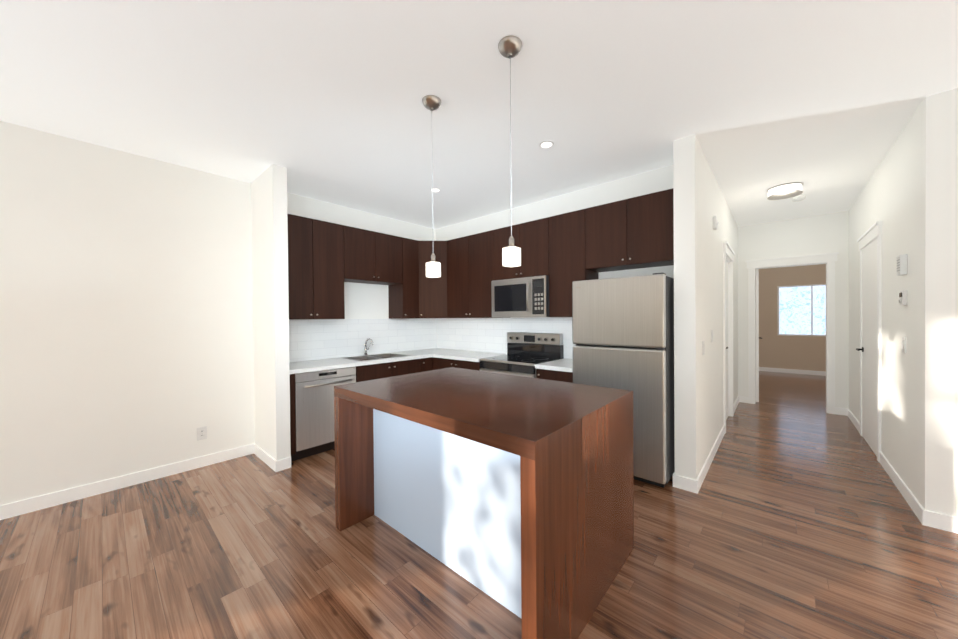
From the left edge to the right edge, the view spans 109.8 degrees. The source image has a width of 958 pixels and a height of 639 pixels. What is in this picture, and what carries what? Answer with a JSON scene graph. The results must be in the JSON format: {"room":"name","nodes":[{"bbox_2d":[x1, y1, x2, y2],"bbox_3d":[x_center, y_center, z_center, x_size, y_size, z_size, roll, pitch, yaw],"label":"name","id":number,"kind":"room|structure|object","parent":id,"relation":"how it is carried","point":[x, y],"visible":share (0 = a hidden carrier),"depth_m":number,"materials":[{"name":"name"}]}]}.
{"room":"kitchen","nodes":[
{"label":"kitchen","id":0,"kind":"room"},
{"bbox_2d":[0,121,435,505],"bbox_3d":[-3.380,-0.004,2.471,0.120,2.820,8.220,0,1,42],"label":"wall","id":1,"kind":"structure","parent":0,"point":[126,319],"depth_m":2.81,"materials":[{"name":"paint"}]},
{"bbox_2d":[197,426,206,440],"bbox_3d":[-2.636,1.074,3.206,0.010,0.120,0.075,0,1,42],"label":"outlet","id":2,"kind":"object","parent":1,"relation":"attached to","point":[201,433],"visible":1,"depth_m":3.20,"materials":[{"name":"white plastic"}]},
{"bbox_2d":[315,219,346,318],"bbox_3d":[-1.807,-0.560,3.892,0.338,1.092,0.351,0,1,42],"label":"upper cabinet","id":3,"kind":"object","parent":1,"relation":"attached to","point":[330,238],"depth_m":3.79,"materials":[{"name":"brown wood"}]},
{"bbox_2d":[347,226,378,283],"bbox_3d":[-1.557,-0.799,4.174,0.338,0.622,0.404,0,1,42],"label":"upper cabinet","id":4,"kind":"object","parent":1,"relation":"attached to","point":[362,254],"depth_m":4.08,"materials":[{"name":"brown wood"}]},
{"bbox_2d":[375,232,402,287],"bbox_3d":[-1.288,-0.804,4.476,0.338,0.622,0.404,0,1,42],"label":"upper cabinet","id":5,"kind":"object","parent":1,"relation":"attached to","point":[390,247],"depth_m":4.38,"materials":[{"name":"brown wood"}]},
{"bbox_2d":[388,238,418,318],"bbox_3d":[-1.059,-0.573,4.733,0.338,1.092,0.276,0,1,42],"label":"upper cabinet","id":6,"kind":"object","parent":1,"relation":"attached to","point":[403,298],"depth_m":4.62,"materials":[{"name":"brown wood"}]},
{"bbox_2d":[251,163,290,460],"bbox_3d":[-2.078,-0.022,3.348,0.660,2.820,0.120,0,1,42],"label":"wall","id":7,"kind":"structure","parent":0,"point":[269,218],"depth_m":3.17,"materials":[{"name":"paint"}]},
{"bbox_2d":[287,214,314,319],"bbox_3d":[-2.040,-0.556,3.630,0.338,1.092,0.352,0,1,42],"label":"upper cabinet","id":8,"kind":"object","parent":7,"relation":"attached to","point":[301,230],"depth_m":3.56,"materials":[{"name":"brown wood"}]},
{"bbox_2d":[0,371,957,638],"bbox_3d":[1.858,1.409,2.708,7.630,0.100,15.740,0,1,42],"label":"floor","id":9,"kind":"structure","parent":0,"point":[794,517],"depth_m":1.94,"materials":[{"name":"laminate"}]},
{"bbox_2d":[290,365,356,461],"bbox_3d":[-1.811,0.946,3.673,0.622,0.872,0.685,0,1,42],"label":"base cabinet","id":10,"kind":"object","parent":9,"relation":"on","point":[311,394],"depth_m":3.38,"materials":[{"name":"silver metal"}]},
{"bbox_2d":[290,367,355,461],"bbox_3d":[-1.795,0.947,3.658,0.666,0.872,0.683,0,1,42],"label":"dishwasher","id":11,"kind":"object","parent":10,"relation":"in","point":[312,390],"depth_m":3.38,"materials":[{"name":"silver metal"}]},
{"bbox_2d":[289,349,456,372],"bbox_3d":[-1.239,0.478,4.305,0.638,0.040,2.403,0,1,42],"label":"countertop","id":12,"kind":"structure","parent":10,"relation":"on","point":[410,354],"depth_m":3.93,"materials":[{"name":"white stone"}]},
{"bbox_2d":[363,338,373,355],"bbox_3d":[-1.418,0.342,4.384,0.215,0.234,0.094,0,1,42],"label":"faucet","id":13,"kind":"object","parent":12,"relation":"on","point":[366,341],"depth_m":4.44,"materials":[{"name":"silver metal"}]},
{"bbox_2d":[343,353,410,360],"bbox_3d":[-1.286,0.544,4.245,0.474,0.178,0.704,0,1,42],"label":"sink basin","id":14,"kind":"object","parent":12,"relation":"in","point":[366,357],"depth_m":4.35,"materials":[{"name":"silver metal"}]},
{"bbox_2d":[357,357,392,381],"bbox_3d":[-1.433,0.939,4.098,0.622,0.872,0.451,0,1,42],"label":"base cabinet","id":15,"kind":"object","parent":9,"relation":"on","point":[364,372],"depth_m":3.90,"materials":[{"name":"brown wood"}]},
{"bbox_2d":[393,357,420,375],"bbox_3d":[-1.135,0.934,4.433,0.622,0.872,0.447,0,1,42],"label":"base cabinet","id":16,"kind":"object","parent":9,"relation":"on","point":[399,367],"depth_m":4.22,"materials":[{"name":"brown wood"}]},
{"bbox_2d":[421,357,432,371],"bbox_3d":[-0.922,0.930,4.673,0.622,0.872,0.195,0,1,42],"label":"base cabinet","id":17,"kind":"object","parent":9,"relation":"on","point":[426,362],"depth_m":4.46,"materials":[{"name":"brown wood"}]},
{"bbox_2d":[433,357,452,369],"bbox_3d":[-0.266,0.925,4.641,0.445,0.872,0.618,0,1,42],"label":"base cabinet","id":18,"kind":"object","parent":9,"relation":"on","point":[438,362],"depth_m":4.42,"materials":[{"name":"brown wood"}]},
{"bbox_2d":[453,361,480,370],"bbox_3d":[0.060,0.924,4.351,0.427,0.872,0.618,0,1,42],"label":"base cabinet","id":19,"kind":"object","parent":9,"relation":"on","point":[473,365],"depth_m":4.10,"materials":[{"name":"brown wood"}]},
{"bbox_2d":[433,349,506,360],"bbox_3d":[-0.104,0.467,4.473,0.834,0.040,0.643,0,1,42],"label":"countertop","id":20,"kind":"structure","parent":19,"relation":"on","point":[471,354],"depth_m":4.36,"materials":[{"name":"white stone"}]},
{"bbox_2d":[334,395,633,638],"bbox_3d":[-0.017,0.939,2.139,1.564,0.882,1.090,0,1,42],"label":"kitchen island","id":21,"kind":"object","parent":9,"relation":"on","point":[514,494],"depth_m":1.72,"materials":[{"name":"brown wood"}]},
{"bbox_2d":[334,367,632,454],"bbox_3d":[-0.021,0.464,2.135,1.564,0.068,1.090,0,1,42],"label":"island countertop","id":22,"kind":"structure","parent":21,"relation":"on","point":[527,415],"depth_m":1.79,"materials":[{"name":"brown wood"}]},
{"bbox_2d":[479,332,563,377],"bbox_3d":[0.475,0.758,3.916,0.756,1.205,0.687,0,1,42],"label":"range","id":23,"kind":"object","parent":9,"relation":"on","point":[526,352],"visible":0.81,"depth_m":3.92,"materials":[{"name":"silver metal"}]},
{"bbox_2d":[537,369,572,382],"bbox_3d":[0.948,0.923,3.561,0.406,0.872,0.618,0,1,42],"label":"base cabinet","id":24,"kind":"object","parent":9,"relation":"on","point":[549,374],"depth_m":3.32,"materials":[{"name":"brown wood"}]},
{"bbox_2d":[535,357,572,372],"bbox_3d":[0.936,0.465,3.547,0.408,0.040,0.643,0,1,42],"label":"countertop","id":25,"kind":"structure","parent":24,"relation":"on","point":[565,365],"depth_m":3.38,"materials":[{"name":"white stone"}]},
{"bbox_2d":[572,273,674,487],"bbox_3d":[1.374,0.488,3.136,0.777,1.742,0.631,0,1,42],"label":"refrigerator","id":26,"kind":"object","parent":9,"relation":"on","point":[623,333],"visible":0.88,"depth_m":2.79,"materials":[{"name":"silver metal"}]},
{"bbox_2d":[0,0,957,228],"bbox_3d":[1.832,-1.511,2.684,7.630,0.100,15.740,0,1,42],"label":"ceiling","id":27,"kind":"structure","parent":0,"point":[820,100],"depth_m":2.10,"materials":[{"name":"paint"}]},
{"bbox_2d":[422,95,440,277],"bbox_3d":[-0.305,-0.862,2.213,0.128,1.152,0.128,0,1,42],"label":"pendant light","id":28,"kind":"object","parent":27,"relation":"hanging from","point":[431,103],"visible":1,"depth_m":2.19,"materials":[{"name":"white glass"}]},
{"bbox_2d":[430,188,440,191],"bbox_3d":[-0.485,-1.447,3.742,0.124,0.005,0.124,0,1,42],"label":"recessed light","id":29,"kind":"object","parent":27,"relation":"in","point":[436,190],"visible":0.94,"depth_m":3.74,"materials":[{"name":"white plastic"}]},
{"bbox_2d":[498,35,521,266],"bbox_3d":[0.167,-0.862,1.766,0.128,1.152,0.128,0,1,42],"label":"pendant light","id":30,"kind":"object","parent":27,"relation":"hanging from","point":[509,46],"visible":1,"depth_m":1.75,"materials":[{"name":"white glass"}]},
{"bbox_2d":[539,141,553,148],"bbox_3d":[0.556,-1.448,2.776,0.124,0.005,0.124,0,1,42],"label":"recessed light","id":31,"kind":"object","parent":27,"relation":"in","point":[546,144],"visible":1,"depth_m":2.77,"materials":[{"name":"white plastic"}]},
{"bbox_2d":[767,182,802,199],"bbox_3d":[3.410,-1.438,3.758,0.300,0.090,0.300,0,1,42],"label":"hall light","id":32,"kind":"object","parent":27,"relation":"attached to","point":[785,191],"visible":1,"depth_m":3.69,"materials":[{"name":"white glass"}]},
{"bbox_2d":[792,195,805,201],"bbox_3d":[3.852,-1.467,4.060,0.120,0.044,0.120,0,1,42],"label":"smoke detector","id":33,"kind":"object","parent":27,"relation":"attached to","point":[798,198],"visible":1,"depth_m":4.02,"materials":[{"name":"white plastic"}]},
{"bbox_2d":[436,165,673,352],"bbox_3d":[0.653,-0.054,4.305,3.470,2.820,0.120,0,1,42],"label":"wall","id":34,"kind":"structure","parent":0,"point":[651,181],"depth_m":3.75,"materials":[{"name":"paint"}]},
{"bbox_2d":[419,241,446,317],"bbox_3d":[-0.649,-0.576,4.741,0.291,1.087,0.290,0,1,42],"label":"upper cabinet","id":35,"kind":"object","parent":34,"relation":"attached to","point":[432,291],"depth_m":4.73,"materials":[{"name":"brown wood"}]},
{"bbox_2d":[447,236,470,317],"bbox_3d":[-0.185,-0.581,4.732,0.429,1.092,0.338,0,1,42],"label":"upper cabinet","id":36,"kind":"object","parent":34,"relation":"attached to","point":[456,248],"depth_m":4.61,"materials":[{"name":"brown wood"}]},
{"bbox_2d":[467,230,494,317],"bbox_3d":[0.135,-0.581,4.447,0.429,1.092,0.338,0,1,42],"label":"upper cabinet","id":37,"kind":"object","parent":34,"relation":"attached to","point":[480,246],"depth_m":4.32,"materials":[{"name":"brown wood"}]},
{"bbox_2d":[495,224,518,279],"bbox_3d":[0.439,-0.810,4.174,0.383,0.635,0.338,0,1,42],"label":"upper cabinet","id":38,"kind":"object","parent":34,"relation":"attached to","point":[502,235],"depth_m":4.07,"materials":[{"name":"brown wood"}]},
{"bbox_2d":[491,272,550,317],"bbox_3d":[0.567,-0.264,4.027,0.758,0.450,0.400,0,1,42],"label":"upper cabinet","id":39,"kind":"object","parent":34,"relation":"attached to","point":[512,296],"depth_m":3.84,"materials":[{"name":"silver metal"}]},
{"bbox_2d":[491,275,548,316],"bbox_3d":[0.553,-0.264,4.012,0.758,0.450,0.442,0,1,42],"label":"microwave","id":40,"kind":"object","parent":39,"relation":"in","point":[527,295],"depth_m":3.84,"materials":[{"name":"silver metal"}]},
{"bbox_2d":[519,218,550,275],"bbox_3d":[0.726,-0.811,3.919,0.384,0.635,0.338,0,1,42],"label":"upper cabinet","id":41,"kind":"object","parent":34,"relation":"attached to","point":[534,242],"depth_m":3.78,"materials":[{"name":"brown wood"}]},
{"bbox_2d":[547,208,598,316],"bbox_3d":[1.027,-0.583,3.654,0.413,1.092,0.338,0,1,42],"label":"upper cabinet","id":42,"kind":"object","parent":34,"relation":"attached to","point":[560,253],"depth_m":3.53,"materials":[{"name":"brown wood"}]},
{"bbox_2d":[587,199,638,271],"bbox_3d":[1.331,-0.823,3.380,0.403,0.612,0.338,0,1,42],"label":"upper cabinet","id":43,"kind":"object","parent":34,"relation":"attached to","point":[606,223],"depth_m":3.25,"materials":[{"name":"brown wood"}]},
{"bbox_2d":[627,188,673,267],"bbox_3d":[1.633,-0.823,3.112,0.405,0.612,0.338,0,1,42],"label":"upper cabinet","id":44,"kind":"object","parent":34,"relation":"attached to","point":[650,217],"depth_m":2.99,"materials":[{"name":"brown wood"}]},
{"bbox_2d":[673,134,737,479],"bbox_3d":[2.926,-0.073,4.137,0.150,2.820,3.850,0,1,42],"label":"wall","id":45,"kind":"structure","parent":0,"point":[699,202],"depth_m":2.75,"materials":[{"name":"paint"}]},
{"bbox_2d":[702,341,704,354],"bbox_3d":[1.930,0.236,2.892,0.014,0.120,0.075,0,1,42],"label":"plate","id":46,"kind":"object","parent":45,"relation":"attached to","point":[703,348],"visible":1,"depth_m":2.88,"materials":[{"name":"white plastic"}]},
{"bbox_2d":[713,216,717,229],"bbox_3d":[2.362,-0.971,3.359,0.041,0.120,0.090,0,1,42],"label":"smoke detector","id":47,"kind":"object","parent":45,"relation":"attached to","point":[715,222],"visible":1,"depth_m":3.33,"materials":[{"name":"white plastic"}]},
{"bbox_2d":[726,261,728,419],"bbox_3d":[3.193,0.267,4.360,0.092,2.117,0.800,0,1,42],"label":"hall door","id":48,"kind":"structure","parent":45,"relation":"in","point":[727,409],"depth_m":4.58,"materials":[{"name":"paint"}]},
{"bbox_2d":[723,241,734,433],"bbox_3d":[3.168,0.201,4.380,0.188,2.265,1.040,0,1,42],"label":"door frame","id":49,"kind":"structure","parent":45,"relation":"attached to","point":[728,253],"depth_m":4.64,"materials":[{"name":"paint"}]},
{"bbox_2d":[755,264,825,370],"bbox_3d":[7.263,-0.145,8.329,3.780,2.820,0.120,0,1,42],"label":"wall","id":50,"kind":"structure","parent":0,"point":[776,350],"depth_m":8.11,"materials":[{"name":"paint"}]},
{"bbox_2d":[777,284,825,335],"bbox_3d":[7.758,-0.235,7.847,1.210,1.200,0.060,0,1,42],"label":"window","id":51,"kind":"structure","parent":50,"relation":"in","point":[812,285],"depth_m":7.87,"materials":[{"name":"glass"}]},
{"bbox_2d":[738,211,848,408],"bbox_3d":[4.673,-0.096,5.078,1.210,2.820,0.120,0,1,42],"label":"wall","id":52,"kind":"structure","parent":0,"point":[823,233],"depth_m":4.90,"materials":[{"name":"paint"}]},
{"bbox_2d":[755,269,761,401],"bbox_3d":[4.686,0.238,5.661,0.101,2.126,0.751,0,1,42],"label":"open bedroom door","id":53,"kind":"structure","parent":52,"relation":"in","point":[757,337],"depth_m":5.38,"materials":[{"name":"paint"}]},
{"bbox_2d":[745,252,838,413],"bbox_3d":[4.663,0.182,5.066,1.020,2.265,0.158,0,1,42],"label":"door frame","id":54,"kind":"structure","parent":52,"relation":"attached to","point":[829,259],"depth_m":4.86,"materials":[{"name":"paint"}]},
{"bbox_2d":[849,88,956,516],"bbox_3d":[4.097,-0.077,3.430,0.120,2.820,3.350,0,1,42],"label":"wall","id":55,"kind":"structure","parent":0,"point":[907,196],"depth_m":2.32,"materials":[{"name":"paint"}]},
{"bbox_2d":[0,367,957,533],"bbox_3d":[1.857,1.309,2.707,7.390,0.100,15.500,0,1,42],"label":"baseboard","id":56,"kind":"structure","parent":55,"relation":"attached to","point":[949,523],"depth_m":2.80,"materials":[{"name":"paint"}]},
{"bbox_2d":[856,238,876,455],"bbox_3d":[4.085,0.260,3.553,0.061,2.128,0.842,0,1,42],"label":"hall door","id":57,"kind":"structure","parent":55,"relation":"in","point":[869,343],"depth_m":3.54,"materials":[{"name":"paint"}]},
{"bbox_2d":[857,221,882,461],"bbox_3d":[4.093,0.200,3.544,0.038,2.265,1.060,0,1,42],"label":"door frame","id":58,"kind":"structure","parent":55,"relation":"attached to","point":[873,232],"depth_m":3.18,"materials":[{"name":"paint"}]},
{"bbox_2d":[896,254,906,275],"bbox_3d":[3.227,-0.422,2.572,0.038,0.150,0.100,0,1,42],"label":"door chime","id":59,"kind":"object","parent":55,"relation":"attached to","point":[901,264],"visible":1,"depth_m":2.54,"materials":[{"name":"white plastic"}]},
{"bbox_2d":[899,290,906,304],"bbox_3d":[3.232,-0.172,2.571,0.032,0.110,0.085,0,1,42],"label":"thermostat","id":60,"kind":"object","parent":55,"relation":"attached to","point":[903,297],"visible":1,"depth_m":2.54,"materials":[{"name":"white plastic"}]},
{"bbox_2d":[901,337,905,352],"bbox_3d":[3.254,0.187,2.584,0.014,0.120,0.075,0,1,42],"label":"light switch","id":61,"kind":"object","parent":55,"relation":"attached to","point":[903,342],"visible":0.98,"depth_m":2.57,"materials":[{"name":"white plastic"}]},
{"bbox_2d":[955,88,957,516],"bbox_3d":[3.980,-0.059,1.372,2.440,2.820,0.120,0,1,42],"label":"wall","id":62,"kind":"structure","parent":0,"point":[956,511],"depth_m":2.14,"materials":[{"name":"paint"}]},
{"label":"outside","id":63,"kind":"structure","parent":0,"visible":0},
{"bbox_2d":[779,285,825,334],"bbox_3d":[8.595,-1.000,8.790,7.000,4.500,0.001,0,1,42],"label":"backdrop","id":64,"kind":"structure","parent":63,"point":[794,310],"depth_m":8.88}
]}

